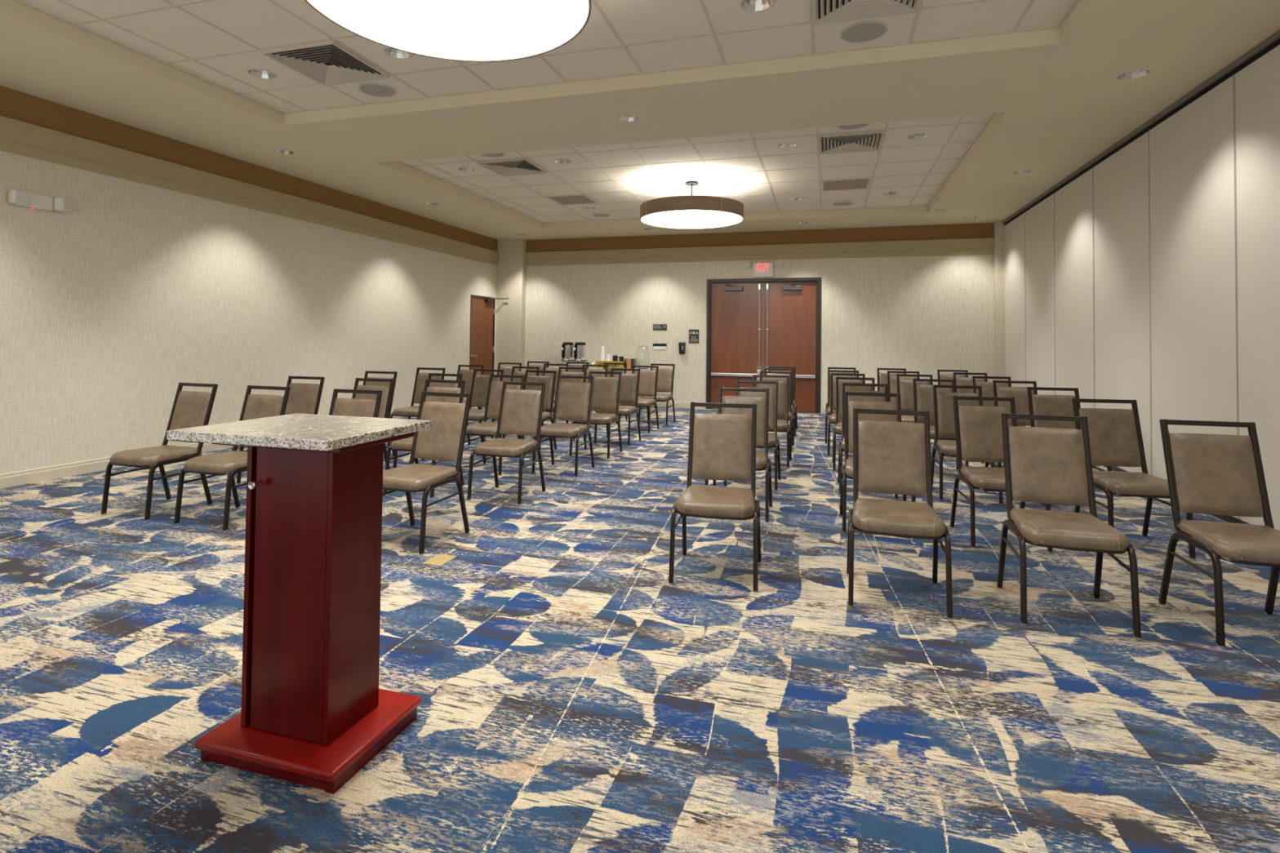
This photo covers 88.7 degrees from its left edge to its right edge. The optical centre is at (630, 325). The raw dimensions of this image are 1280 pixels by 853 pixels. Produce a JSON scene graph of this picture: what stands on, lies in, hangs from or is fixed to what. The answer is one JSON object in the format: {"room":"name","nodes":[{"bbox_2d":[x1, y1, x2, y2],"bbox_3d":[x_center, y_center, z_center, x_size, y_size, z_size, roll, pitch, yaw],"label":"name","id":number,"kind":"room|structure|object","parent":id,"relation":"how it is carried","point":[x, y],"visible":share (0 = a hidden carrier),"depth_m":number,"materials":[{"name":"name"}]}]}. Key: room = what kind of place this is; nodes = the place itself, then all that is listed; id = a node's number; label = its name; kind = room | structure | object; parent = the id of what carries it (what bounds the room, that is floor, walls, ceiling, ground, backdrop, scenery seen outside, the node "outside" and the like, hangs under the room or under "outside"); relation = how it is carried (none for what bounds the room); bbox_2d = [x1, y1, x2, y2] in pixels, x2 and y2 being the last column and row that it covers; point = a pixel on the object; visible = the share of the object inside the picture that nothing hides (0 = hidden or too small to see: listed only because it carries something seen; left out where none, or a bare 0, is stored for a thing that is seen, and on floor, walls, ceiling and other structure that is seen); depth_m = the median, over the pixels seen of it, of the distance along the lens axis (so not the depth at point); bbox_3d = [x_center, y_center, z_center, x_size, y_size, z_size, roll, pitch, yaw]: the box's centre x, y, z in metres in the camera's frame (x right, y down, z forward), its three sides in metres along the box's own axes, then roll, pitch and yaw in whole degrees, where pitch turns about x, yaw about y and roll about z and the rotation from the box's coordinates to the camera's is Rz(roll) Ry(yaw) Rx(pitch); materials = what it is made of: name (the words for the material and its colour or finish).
{"room":"conference room","nodes":[
{"label":"conference room","id":0,"kind":"room"},
{"bbox_2d":[0,150,497,474],"bbox_3d":[-4.633,-0.359,7.243,0.150,3.477,13.373,0,-1,17],"label":"wall","id":1,"kind":"structure","parent":0,"point":[127,295],"depth_m":6.73,"materials":[{"name":"paint"}]},
{"bbox_2d":[8,189,71,213],"bbox_3d":[-4.995,-1.045,5.553,0.128,0.125,0.448,0,-1,17],"label":"emergency light","id":2,"kind":"object","parent":1,"relation":"attached to","point":[17,197],"visible":1,"depth_m":5.54,"materials":[{"name":"white plastic"}]},
{"bbox_2d":[0,411,406,488],"bbox_3d":[-4.752,1.306,6.599,0.026,0.114,11.857,0,-1,17],"label":"baseboard","id":3,"kind":"structure","parent":1,"relation":"attached to","point":[35,475],"depth_m":5.76,"materials":[{"name":"paint"}]},
{"bbox_2d":[0,85,497,251],"bbox_3d":[-4.573,-1.770,7.174,0.016,0.259,12.905,0,-1,17],"label":"trim","id":4,"kind":"structure","parent":1,"relation":"attached to","point":[15,104],"depth_m":6.99,"materials":[{"name":"brown paint"}]},
{"bbox_2d":[0,115,499,265],"bbox_3d":[-4.551,-1.507,7.160,0.068,0.266,12.905,0,-1,17],"label":"trim","id":5,"kind":"structure","parent":1,"relation":"attached to","point":[17,137],"depth_m":6.96,"materials":[{"name":"paint"}]},
{"bbox_2d":[469,294,495,374],"bbox_3d":[-2.941,0.481,12.801,0.126,2.090,0.938,0,-1,17],"label":"trim","id":6,"kind":"structure","parent":1,"relation":"attached to","point":[472,295],"depth_m":12.90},
{"bbox_2d":[470,297,508,374],"bbox_3d":[-2.758,0.479,12.777,0.352,2.082,0.950,0,-1,17],"label":"door","id":7,"kind":"structure","parent":1,"relation":"in","point":[482,310],"depth_m":12.82,"materials":[{"name":"brown wood"}]},
{"bbox_2d":[495,239,526,374],"bbox_3d":[-2.432,-0.105,13.319,0.578,3.297,0.178,0,-1,17],"label":"column","id":8,"kind":"structure","parent":0,"point":[511,267],"depth_m":13.24,"materials":[{"name":"paint"}]},
{"bbox_2d":[12,0,1079,114],"bbox_3d":[-0.880,-2.167,3.123,6.469,0.208,4.600,0,-1,17],"label":"ceiling","id":9,"kind":"structure","parent":0,"point":[215,42],"depth_m":4.62,"materials":[{"name":"tile"}]},
{"bbox_2d":[245,67,277,79],"bbox_3d":[-2.993,-2.091,5.319,0.222,0.108,0.222,0,-1,17],"label":"recessed light","id":10,"kind":"object","parent":9,"relation":"in","point":[257,73],"visible":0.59,"depth_m":5.38,"materials":[{"name":"white metal"}]},
{"bbox_2d":[261,40,390,85],"bbox_3d":[-2.345,-2.027,5.085,0.641,0.034,0.641,0,-1,17],"label":"ceiling vent","id":11,"kind":"object","parent":9,"relation":"in","point":[327,63],"visible":1,"depth_m":5.06,"materials":[{"name":"metal"}]},
{"bbox_2d":[357,82,396,97],"bbox_3d":[-2.175,-2.021,5.634,0.316,0.010,0.316,0,-1,17],"label":"ceiling speaker","id":12,"kind":"object","parent":9,"relation":"attached to","point":[374,89],"visible":1,"depth_m":5.62,"materials":[{"name":"metal"}]},
{"bbox_2d":[382,46,413,59],"bbox_3d":[-1.733,-2.088,4.898,0.222,0.108,0.222,0,-1,17],"label":"recessed light","id":13,"kind":"object","parent":9,"relation":"in","point":[392,52],"visible":0.4,"depth_m":4.96,"materials":[{"name":"white metal"}]},
{"bbox_2d":[304,0,591,62],"bbox_3d":[-0.877,-1.811,3.154,1.384,0.505,1.384,0,-1,17],"label":"drum pendant","id":14,"kind":"object","parent":9,"relation":"hanging from","point":[461,30],"visible":1,"depth_m":3.38,"materials":[{"name":"white plastic"}]},
{"bbox_2d":[739,0,775,12],"bbox_3d":[0.803,-2.079,4.128,0.222,0.108,0.222,0,-1,17],"label":"recessed light","id":15,"kind":"object","parent":9,"relation":"in","point":[751,6],"visible":1,"depth_m":4.20,"materials":[{"name":"white metal"}]},
{"bbox_2d":[839,20,888,43],"bbox_3d":[1.599,-2.007,4.488,0.316,0.010,0.316,0,-1,17],"label":"ceiling speaker","id":16,"kind":"object","parent":9,"relation":"attached to","point":[864,31],"visible":1,"depth_m":4.47,"materials":[{"name":"metal"}]},
{"bbox_2d":[812,0,921,25],"bbox_3d":[1.431,-2.014,3.947,0.641,0.034,0.641,0,-1,17],"label":"ceiling vent","id":17,"kind":"object","parent":9,"relation":"in","point":[824,11],"visible":1,"depth_m":4.15,"materials":[{"name":"metal"}]},
{"bbox_2d":[0,406,1279,852],"bbox_3d":[-0.117,1.445,5.834,9.723,0.100,13.473,0,-1,17],"label":"floor","id":18,"kind":"structure","parent":0,"point":[576,698],"depth_m":2.44,"materials":[{"name":"carpet"}]},
{"bbox_2d":[101,382,217,521],"bbox_3d":[-3.398,0.887,4.765,0.458,0.897,0.537,0,-1,19],"label":"banquet chair","id":19,"kind":"object","parent":18,"relation":"on","point":[190,409],"visible":0.88,"depth_m":4.81,"materials":[{"name":"brown leather"}]},
{"bbox_2d":[173,385,290,531],"bbox_3d":[-2.737,0.889,4.549,0.458,0.897,0.537,0,-1,18],"label":"banquet chair","id":20,"kind":"object","parent":18,"relation":"on","point":[233,462],"visible":0.7,"depth_m":4.44,"materials":[{"name":"brown leather"}]},
{"bbox_2d":[236,376,324,484],"bbox_3d":[-3.050,0.913,5.760,0.458,0.897,0.537,0,-1,16],"label":"banquet chair","id":21,"kind":"object","parent":18,"relation":"on","point":[303,398],"visible":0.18,"depth_m":5.94,"materials":[{"name":"brown leather"}]},
{"bbox_2d":[166,413,431,794],"bbox_3d":[-1.021,0.807,2.061,0.572,0.981,0.490,0,-1,17],"label":"podium","id":22,"kind":"object","parent":18,"relation":"on","point":[314,712],"visible":1,"depth_m":1.97,"materials":[{"name":"red wood"}]},
{"bbox_2d":[328,388,382,417],"bbox_3d":[-1.974,0.891,4.308,0.458,0.897,0.537,0,-1,16],"label":"banquet chair","id":23,"kind":"object","parent":18,"relation":"on","point":[339,406],"visible":0.05,"depth_m":4.51,"materials":[{"name":"brown leather"}]},
{"bbox_2d":[351,377,394,469],"bbox_3d":[-2.346,0.916,5.569,0.458,0.897,0.537,0,-1,16],"label":"banquet chair","id":24,"kind":"object","parent":18,"relation":"on","point":[385,401],"visible":0.12,"depth_m":5.76,"materials":[{"name":"brown leather"}]},
{"bbox_2d":[363,370,397,456],"bbox_3d":[-2.762,0.941,6.822,0.458,0.897,0.537,0,-1,15],"label":"banquet chair","id":25,"kind":"object","parent":18,"relation":"on","point":[365,383],"visible":0.03,"depth_m":7.03,"materials":[{"name":"brown metal"}]},
{"bbox_2d":[387,367,445,446],"bbox_3d":[-2.521,0.966,7.794,0.458,0.897,0.537,0,-1,16],"label":"banquet chair","id":26,"kind":"object","parent":18,"relation":"on","point":[412,411],"visible":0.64,"depth_m":7.97,"materials":[{"name":"brown leather"}]},
{"bbox_2d":[383,379,465,498],"bbox_3d":[-1.694,0.921,5.477,0.458,0.897,0.537,0,-1,16],"label":"banquet chair","id":27,"kind":"object","parent":18,"relation":"on","point":[406,444],"visible":0.32,"depth_m":5.63,"materials":[{"name":"brown leather"}]},
{"bbox_2d":[382,391,471,555],"bbox_3d":[-1.324,0.894,4.134,0.458,0.897,0.537,0,-1,20],"label":"banquet chair","id":28,"kind":"object","parent":18,"relation":"on","point":[445,442],"visible":0.78,"depth_m":4.24,"materials":[{"name":"brown leather"}]},
{"bbox_2d":[393,373,462,467],"bbox_3d":[-1.983,0.942,6.493,0.458,0.897,0.537,0,-1,17],"label":"banquet chair","id":29,"kind":"object","parent":18,"relation":"on","point":[430,384],"visible":0.09,"depth_m":6.70,"materials":[{"name":"brown leather"}]},
{"bbox_2d":[422,554,456,565],"bbox_3d":[-1.080,1.333,3.718,0.116,0.010,0.164,0,-1,17],"label":"floor outlet","id":30,"kind":"object","parent":18,"relation":"on","point":[440,559],"visible":1,"depth_m":3.71,"materials":[{"name":"gold metal"}]},
{"bbox_2d":[456,364,484,435],"bbox_3d":[-2.264,0.991,8.750,0.458,0.897,0.537,0,-1,17],"label":"banquet chair","id":31,"kind":"object","parent":18,"relation":"on","point":[467,375],"visible":0.16,"depth_m":8.94,"materials":[{"name":"brown leather"}]},
{"bbox_2d":[466,368,503,444],"bbox_3d":[-1.751,0.968,7.509,0.458,0.897,0.537,0,-1,16],"label":"banquet chair","id":32,"kind":"object","parent":18,"relation":"on","point":[480,383],"visible":0.34,"depth_m":7.69,"materials":[{"name":"brown leather"}]},
{"bbox_2d":[464,374,524,475],"bbox_3d":[-1.324,0.946,6.357,0.458,0.897,0.537,0,-1,18],"label":"banquet chair","id":33,"kind":"object","parent":18,"relation":"on","point":[491,411],"visible":0.62,"depth_m":6.53,"materials":[{"name":"brown leather"}]},
{"bbox_2d":[479,362,521,422],"bbox_3d":[-1.925,1.019,9.806,0.458,0.897,0.537,0,-1,17],"label":"banquet chair","id":34,"kind":"object","parent":18,"relation":"on","point":[507,370],"visible":0.09,"depth_m":10.01,"materials":[{"name":"brown leather"}]},
{"bbox_2d":[466,381,546,505],"bbox_3d":[-0.974,0.925,5.295,0.458,0.897,0.537,0,-1,16],"label":"banquet chair","id":35,"kind":"object","parent":18,"relation":"on","point":[521,411],"visible":1,"depth_m":5.42,"materials":[{"name":"brown leather"}]},
{"bbox_2d":[490,366,539,439],"bbox_3d":[-1.465,0.993,8.457,0.458,0.897,0.537,0,-1,17],"label":"banquet chair","id":36,"kind":"object","parent":18,"relation":"on","point":[513,373],"visible":0.06,"depth_m":8.67,"materials":[{"name":"brown leather"}]},
{"bbox_2d":[503,370,556,449],"bbox_3d":[-1.114,0.971,7.369,0.458,0.897,0.537,0,-1,16],"label":"banquet chair","id":37,"kind":"object","parent":18,"relation":"on","point":[550,381],"visible":0.36,"depth_m":7.53,"materials":[{"name":"brown leather"}]},
{"bbox_2d":[542,363,568,422],"bbox_3d":[-1.192,1.021,9.533,0.458,0.897,0.537,0,-1,18],"label":"banquet chair","id":38,"kind":"object","parent":18,"relation":"on","point":[557,370],"visible":0.09,"depth_m":9.74,"materials":[{"name":"brown metal"}]},
{"bbox_2d":[531,375,594,477],"bbox_3d":[-0.625,0.952,6.323,0.458,0.897,0.537,0,-1,17],"label":"banquet chair","id":39,"kind":"object","parent":18,"relation":"on","point":[573,400],"visible":0.94,"depth_m":6.46,"materials":[{"name":"brown leather"}]},
{"bbox_2d":[541,366,586,441],"bbox_3d":[-0.831,0.999,8.412,0.458,0.897,0.537,0,-1,16],"label":"banquet chair","id":40,"kind":"object","parent":18,"relation":"on","point":[562,373],"visible":0.22,"depth_m":8.61,"materials":[{"name":"brown leather"}]},
{"bbox_2d":[566,364,608,428],"bbox_3d":[-0.595,1.023,9.364,0.458,0.897,0.537,0,-1,18],"label":"banquet chair","id":41,"kind":"object","parent":18,"relation":"on","point":[584,365],"visible":0.09,"depth_m":9.56,"materials":[{"name":"brown leather"}]},
{"bbox_2d":[568,371,622,458],"bbox_3d":[-0.361,0.977,7.267,0.458,0.897,0.537,0,-1,17],"label":"banquet chair","id":42,"kind":"object","parent":18,"relation":"on","point":[606,390],"visible":0.73,"depth_m":7.40,"materials":[{"name":"brown leather"}]},
{"bbox_2d":[549,366,656,408],"bbox_3d":[-0.481,1.173,12.275,2.000,0.735,0.560,0,-1,17],"label":"table","id":43,"kind":"object","parent":18,"relation":"on","point":[555,366],"visible":0.12,"depth_m":12.19,"materials":[{"name":"black plastic"}]},
{"bbox_2d":[556,360,591,367],"bbox_3d":[-1.068,0.743,12.401,0.600,0.118,0.260,0,-1,17],"label":"stand","id":44,"kind":"object","parent":43,"relation":"on","point":[557,362],"visible":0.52,"depth_m":12.34,"materials":[{"name":"metal"}]},
{"bbox_2d":[560,342,573,361],"bbox_3d":[-1.187,0.502,12.426,0.204,0.362,0.237,0,-1,17],"label":"urn","id":45,"kind":"object","parent":44,"relation":"on","point":[566,347],"visible":0.99,"depth_m":12.37,"materials":[{"name":"silver metal"}]},
{"bbox_2d":[573,342,586,361],"bbox_3d":[-0.951,0.503,12.354,0.204,0.362,0.237,0,-1,17],"label":"urn","id":46,"kind":"object","parent":44,"relation":"on","point":[579,347],"visible":1,"depth_m":12.30,"materials":[{"name":"silver metal"}]},
{"bbox_2d":[636,345,649,368],"bbox_3d":[0.236,0.586,12.012,0.244,0.442,0.244,1,-2,-28],"label":"dispenser","id":47,"kind":"object","parent":43,"relation":"on","point":[642,353],"visible":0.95,"depth_m":11.92,"materials":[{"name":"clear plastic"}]},
{"bbox_2d":[591,362,627,423],"bbox_3d":[-0.322,1.046,10.200,0.458,0.897,0.537,0,-1,19],"label":"banquet chair","id":48,"kind":"object","parent":18,"relation":"on","point":[609,368],"visible":0.1,"depth_m":10.40,"materials":[{"name":"brown leather"}]},
{"bbox_2d":[594,368,640,445],"bbox_3d":[-0.139,1.000,8.140,0.458,0.897,0.537,0,-1,18],"label":"banquet chair","id":49,"kind":"object","parent":18,"relation":"on","point":[629,387],"visible":0.66,"depth_m":8.26,"materials":[{"name":"brown leather"}]},
{"bbox_2d":[618,365,659,433],"bbox_3d":[0.135,1.027,9.185,0.458,0.897,0.537,0,-1,19],"label":"banquet chair","id":50,"kind":"object","parent":18,"relation":"on","point":[648,379],"visible":0.72,"depth_m":9.31,"materials":[{"name":"brown leather"}]},
{"bbox_2d":[638,363,675,426],"bbox_3d":[0.424,1.049,10.007,0.458,0.897,0.537,0,-1,19],"label":"banquet chair","id":51,"kind":"object","parent":18,"relation":"on","point":[665,375],"visible":0.61,"depth_m":10.13,"materials":[{"name":"brown leather"}]},
{"bbox_2d":[668,401,761,592],"bbox_3d":[0.485,0.901,3.602,0.458,0.897,0.537,0,-1,13],"label":"banquet chair","id":52,"kind":"object","parent":18,"relation":"on","point":[722,446],"visible":1,"depth_m":3.74,"materials":[{"name":"brown leather"}]},
{"bbox_2d":[704,386,772,523],"bbox_3d":[0.819,0.934,4.876,0.458,0.897,0.537,0,-1,15],"label":"banquet chair","id":53,"kind":"object","parent":18,"relation":"on","point":[762,463],"visible":0.38,"depth_m":5.03,"materials":[{"name":"brown metal"}]},
{"bbox_2d":[724,380,781,490],"bbox_3d":[1.107,0.960,5.864,0.458,0.897,0.537,0,-1,16],"label":"banquet chair","id":54,"kind":"object","parent":18,"relation":"on","point":[773,442],"visible":0.42,"depth_m":5.99,"materials":[{"name":"brown metal"}]},
{"bbox_2d":[752,374,791,467],"bbox_3d":[1.454,0.987,6.877,0.458,0.897,0.537,0,-1,17],"label":"banquet chair","id":55,"kind":"object","parent":18,"relation":"on","point":[783,425],"visible":0.46,"depth_m":7.00,"materials":[{"name":"brown leather"}]},
{"bbox_2d":[760,370,794,452],"bbox_3d":[1.717,1.012,7.821,0.458,0.897,0.537,0,-1,17],"label":"banquet chair","id":56,"kind":"object","parent":18,"relation":"on","point":[763,379],"visible":0.36,"depth_m":7.95,"materials":[{"name":"brown metal"}]},
{"bbox_2d":[764,368,795,435],"bbox_3d":[1.944,1.033,8.640,0.458,0.897,0.537,0,-1,17],"label":"banquet chair","id":57,"kind":"object","parent":18,"relation":"on","point":[793,411],"visible":0.19,"depth_m":8.80,"materials":[{"name":"brown metal"}]},
{"bbox_2d":[768,366,797,429],"bbox_3d":[2.148,1.052,9.351,0.458,0.897,0.537,0,-1,17],"label":"banquet chair","id":58,"kind":"object","parent":18,"relation":"on","point":[784,367],"visible":0.17,"depth_m":9.49,"materials":[{"name":"brown metal"}]},
{"bbox_2d":[824,369,858,444],"bbox_3d":[2.715,1.034,8.324,0.458,0.897,0.537,0,-1,16],"label":"banquet chair","id":59,"kind":"object","parent":18,"relation":"on","point":[828,411],"visible":0.25,"depth_m":8.53,"materials":[{"name":"brown metal"}]},
{"bbox_2d":[826,373,865,456],"bbox_3d":[2.490,1.012,7.473,0.458,0.897,0.537,0,-1,16],"label":"banquet chair","id":60,"kind":"object","parent":18,"relation":"on","point":[832,420],"visible":0.38,"depth_m":7.67,"materials":[{"name":"brown metal"}]},
{"bbox_2d":[831,377,875,471],"bbox_3d":[2.284,0.990,6.616,0.458,0.897,0.537,0,-1,16],"label":"banquet chair","id":61,"kind":"object","parent":18,"relation":"on","point":[837,429],"visible":0.27,"depth_m":6.81,"materials":[{"name":"brown metal"}]},
{"bbox_2d":[837,382,897,499],"bbox_3d":[2.022,0.964,5.609,0.458,0.897,0.537,0,-1,16],"label":"banquet chair","id":62,"kind":"object","parent":18,"relation":"on","point":[870,398],"visible":0.27,"depth_m":5.81,"materials":[{"name":"brown metal"}]},
{"bbox_2d":[839,391,916,538],"bbox_3d":[1.698,0.936,4.537,0.458,0.897,0.537,0,-1,15],"label":"banquet chair","id":63,"kind":"object","parent":18,"relation":"on","point":[846,471],"visible":0.42,"depth_m":4.73,"materials":[{"name":"brown leather"}]},
{"bbox_2d":[876,368,906,392],"bbox_3d":[3.695,1.065,9.187,0.458,0.897,0.537,0,-1,15],"label":"banquet chair","id":64,"kind":"object","parent":18,"relation":"on","point":[882,376],"visible":0.1,"depth_m":9.41,"materials":[{"name":"brown leather"}]},
{"bbox_2d":[846,408,953,619],"bbox_3d":[1.340,0.903,3.317,0.458,0.897,0.537,0,-1,17],"label":"banquet chair","id":65,"kind":"object","parent":18,"relation":"on","point":[889,457],"visible":1,"depth_m":3.44,"materials":[{"name":"brown leather"}]},
{"bbox_2d":[887,370,919,404],"bbox_3d":[3.479,1.041,8.261,0.458,0.897,0.537,0,-1,15],"label":"banquet chair","id":66,"kind":"object","parent":18,"relation":"on","point":[891,380],"visible":0.09,"depth_m":8.48,"materials":[{"name":"brown leather"}]},
{"bbox_2d":[896,373,943,459],"bbox_3d":[3.257,1.019,7.419,0.458,0.897,0.537,0,-1,16],"label":"banquet chair","id":67,"kind":"object","parent":18,"relation":"on","point":[904,387],"visible":0.32,"depth_m":7.61,"materials":[{"name":"brown leather"}]},
{"bbox_2d":[912,378,968,469],"bbox_3d":[3.023,0.994,6.435,0.458,0.897,0.537,0,-1,16],"label":"banquet chair","id":68,"kind":"object","parent":18,"relation":"on","point":[922,394],"visible":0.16,"depth_m":6.63,"materials":[{"name":"brown leather"}]},
{"bbox_2d":[937,369,968,385],"bbox_3d":[4.419,1.065,8.854,0.458,0.897,0.537,0,-1,14],"label":"banquet chair","id":69,"kind":"object","parent":18,"relation":"on","point":[943,376],"visible":0.07,"depth_m":9.08,"materials":[{"name":"brown leather"}]},
{"bbox_2d":[931,384,1002,504],"bbox_3d":[2.782,0.969,5.464,0.458,0.897,0.537,0,-1,15],"label":"banquet chair","id":70,"kind":"object","parent":18,"relation":"on","point":[943,402],"visible":0.44,"depth_m":5.65,"materials":[{"name":"brown leather"}]},
{"bbox_2d":[953,372,987,393],"bbox_3d":[4.234,1.044,8.033,0.458,0.897,0.537,0,-1,14],"label":"banquet chair","id":71,"kind":"object","parent":18,"relation":"on","point":[964,381],"visible":0.12,"depth_m":8.25,"materials":[{"name":"brown leather"}]},
{"bbox_2d":[972,376,1025,463],"bbox_3d":[4.002,1.020,7.122,0.458,0.897,0.537,0,-1,14],"label":"banquet chair","id":72,"kind":"object","parent":18,"relation":"on","point":[987,387],"visible":0.14,"depth_m":7.33,"materials":[{"name":"brown leather"}]},
{"bbox_2d":[950,395,1053,553],"bbox_3d":[2.388,0.937,4.267,0.458,0.897,0.537,0,-1,11],"label":"banquet chair","id":73,"kind":"object","parent":18,"relation":"on","point":[978,428],"visible":0.58,"depth_m":4.43,"materials":[{"name":"brown leather"}]},
{"bbox_2d":[991,380,1037,467],"bbox_3d":[3.776,0.999,6.302,0.458,0.897,0.537,0,-1,15],"label":"banquet chair","id":74,"kind":"object","parent":18,"relation":"on","point":[1020,393],"visible":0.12,"depth_m":6.50,"materials":[{"name":"brown leather"}]},
{"bbox_2d":[996,413,1141,639],"bbox_3d":[2.059,0.907,3.136,0.458,0.897,0.537,0,-1,17],"label":"banquet chair","id":75,"kind":"object","parent":18,"relation":"on","point":[1044,465],"visible":1,"depth_m":3.26,"materials":[{"name":"brown leather"}]},
{"bbox_2d":[1026,386,1113,502],"bbox_3d":[3.544,0.974,5.328,0.458,0.897,0.537,0,-1,13],"label":"banquet chair","id":76,"kind":"object","parent":18,"relation":"on","point":[1038,404],"visible":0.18,"depth_m":5.53,"materials":[{"name":"brown leather"}]},
{"bbox_2d":[1071,398,1195,559],"bbox_3d":[3.162,0.943,4.169,0.458,0.897,0.537,0,-1,9],"label":"banquet chair","id":77,"kind":"object","parent":18,"relation":"on","point":[1115,435],"visible":0.66,"depth_m":4.31,"materials":[{"name":"brown leather"}]},
{"bbox_2d":[1158,419,1279,648],"bbox_3d":[2.756,0.910,2.950,0.458,0.897,0.537,0,-1,14],"label":"banquet chair","id":78,"kind":"object","parent":18,"relation":"on","point":[1216,474],"visible":1,"depth_m":3.10,"materials":[{"name":"brown leather"}]},
{"bbox_2d":[0,0,1279,239],"bbox_3d":[-0.080,-2.056,5.915,9.523,0.350,13.273,0,-1,17],"label":"ceiling","id":79,"kind":"structure","parent":0,"point":[984,74],"depth_m":5.66,"materials":[{"name":"paint"}]},
{"bbox_2d":[616,113,639,122],"bbox_3d":[-0.018,-1.929,5.938,0.222,0.108,0.222,0,-1,17],"label":"recessed light","id":80,"kind":"object","parent":79,"relation":"in","point":[628,117],"visible":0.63,"depth_m":6.01,"materials":[{"name":"white metal"}]},
{"bbox_2d":[1115,67,1152,80],"bbox_3d":[3.741,-1.914,4.868,0.222,0.108,0.222,0,-1,17],"label":"recessed light","id":81,"kind":"object","parent":79,"relation":"in","point":[1135,73],"visible":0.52,"depth_m":4.92,"materials":[{"name":"white metal"}]},
{"bbox_2d":[397,113,995,222],"bbox_3d":[0.842,-2.015,8.837,6.469,0.208,4.600,0,-1,17],"label":"ceiling","id":82,"kind":"structure","parent":0,"point":[750,169],"depth_m":8.24,"materials":[{"name":"tile"}]},
{"bbox_2d":[476,157,547,176],"bbox_3d":[-1.442,-1.948,8.080,0.641,0.034,0.641,0,-1,17],"label":"ceiling vent","id":83,"kind":"object","parent":82,"relation":"in","point":[513,166],"visible":1,"depth_m":8.07,"materials":[{"name":"metal"}]},
{"bbox_2d":[546,194,597,204],"bbox_3d":[-0.873,-1.906,9.967,0.589,0.010,0.589,0,-1,17],"label":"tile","id":84,"kind":"object","parent":82,"relation":"in","point":[579,198],"visible":1,"depth_m":9.95,"materials":[{"name":"metal"}]},
{"bbox_2d":[640,181,743,228],"bbox_3d":[0.827,-1.661,8.808,1.384,0.505,1.384,0,-1,17],"label":"drum pendant","id":85,"kind":"object","parent":82,"relation":"hanging from","point":[691,211],"visible":1,"depth_m":8.41,"materials":[{"name":"brown wood"}]},
{"bbox_2d":[640,209,742,228],"bbox_3d":[0.824,-1.418,8.802,1.356,0.010,1.356,0,-1,17],"label":"diffuser","id":86,"kind":"object","parent":85,"relation":"attached to","point":[672,219],"depth_m":8.70,"materials":[{"name":"white plastic"}]},
{"bbox_2d":[822,177,870,191],"bbox_3d":[2.902,-1.893,8.829,0.589,0.010,0.589,0,-1,17],"label":"ceiling vent","id":87,"kind":"object","parent":82,"relation":"in","point":[861,183],"visible":1,"depth_m":8.80,"materials":[{"name":"metal"}]},
{"bbox_2d":[818,129,884,154],"bbox_3d":[2.333,-1.934,6.942,0.641,0.034,0.641,0,-1,17],"label":"ceiling vent","id":88,"kind":"object","parent":82,"relation":"in","point":[862,141],"visible":1,"depth_m":6.93,"materials":[{"name":"metal"}]},
{"bbox_2d":[524,254,994,407],"bbox_3d":[1.857,-0.176,12.189,9.423,3.477,0.150,0,-1,17],"label":"wall","id":89,"kind":"structure","parent":0,"point":[926,315],"depth_m":11.64,"materials":[{"name":"paint"}]},
{"bbox_2d":[619,400,825,413],"bbox_3d":[1.931,1.504,12.041,8.525,0.114,0.026,0,-1,17],"label":"baseboard","id":90,"kind":"structure","parent":89,"relation":"attached to","point":[661,404],"depth_m":12.32,"materials":[{"name":"paint"}]},
{"bbox_2d":[710,283,764,408],"bbox_3d":[1.951,0.393,12.054,0.988,2.320,0.186,0,-1,17],"label":"door","id":91,"kind":"structure","parent":89,"relation":"in","point":[737,350],"depth_m":12.10,"materials":[{"name":"brown wood"}]},
{"bbox_2d":[524,237,994,266],"bbox_3d":[1.954,-1.324,12.087,8.525,0.266,0.068,0,-1,17],"label":"trim","id":92,"kind":"structure","parent":89,"relation":"attached to","point":[966,246],"depth_m":11.89,"materials":[{"name":"paint"}]},
{"bbox_2d":[526,222,994,252],"bbox_3d":[1.965,-1.586,12.118,8.525,0.259,0.016,0,-1,17],"label":"trim","id":93,"kind":"structure","parent":89,"relation":"attached to","point":[982,230],"depth_m":11.92,"materials":[{"name":"brown paint"}]},
{"bbox_2d":[743,259,782,277],"bbox_3d":[2.416,-1.030,11.904,0.708,0.312,0.116,0,-1,17],"label":"exit sign","id":94,"kind":"object","parent":89,"relation":"attached to","point":[759,269],"visible":1,"depth_m":11.90,"materials":[{"name":"white plastic"}]},
{"bbox_2d":[706,277,821,413],"bbox_3d":[2.420,0.356,11.974,2.046,2.415,0.150,0,-1,17],"label":"trim","id":95,"kind":"structure","parent":89,"relation":"attached to","point":[784,280],"depth_m":11.91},
{"bbox_2d":[763,282,816,412],"bbox_3d":[2.874,0.396,11.775,0.945,2.320,0.186,0,-1,17],"label":"door","id":96,"kind":"structure","parent":89,"relation":"in","point":[789,308],"depth_m":11.80,"materials":[{"name":"brown wood"}]},
{"bbox_2d":[993,221,1004,380],"bbox_3d":[6.113,-0.073,10.764,0.210,3.297,0.158,0,-1,17],"label":"column","id":97,"kind":"structure","parent":0,"point":[999,228],"depth_m":10.75,"materials":[{"name":"paint"}]},
{"bbox_2d":[1001,29,1279,530],"bbox_3d":[4.309,-0.329,4.468,0.190,3.477,13.223,0,-1,17],"label":"wall","id":98,"kind":"structure","parent":0,"point":[1148,274],"depth_m":5.55,"materials":[{"name":"paint"}]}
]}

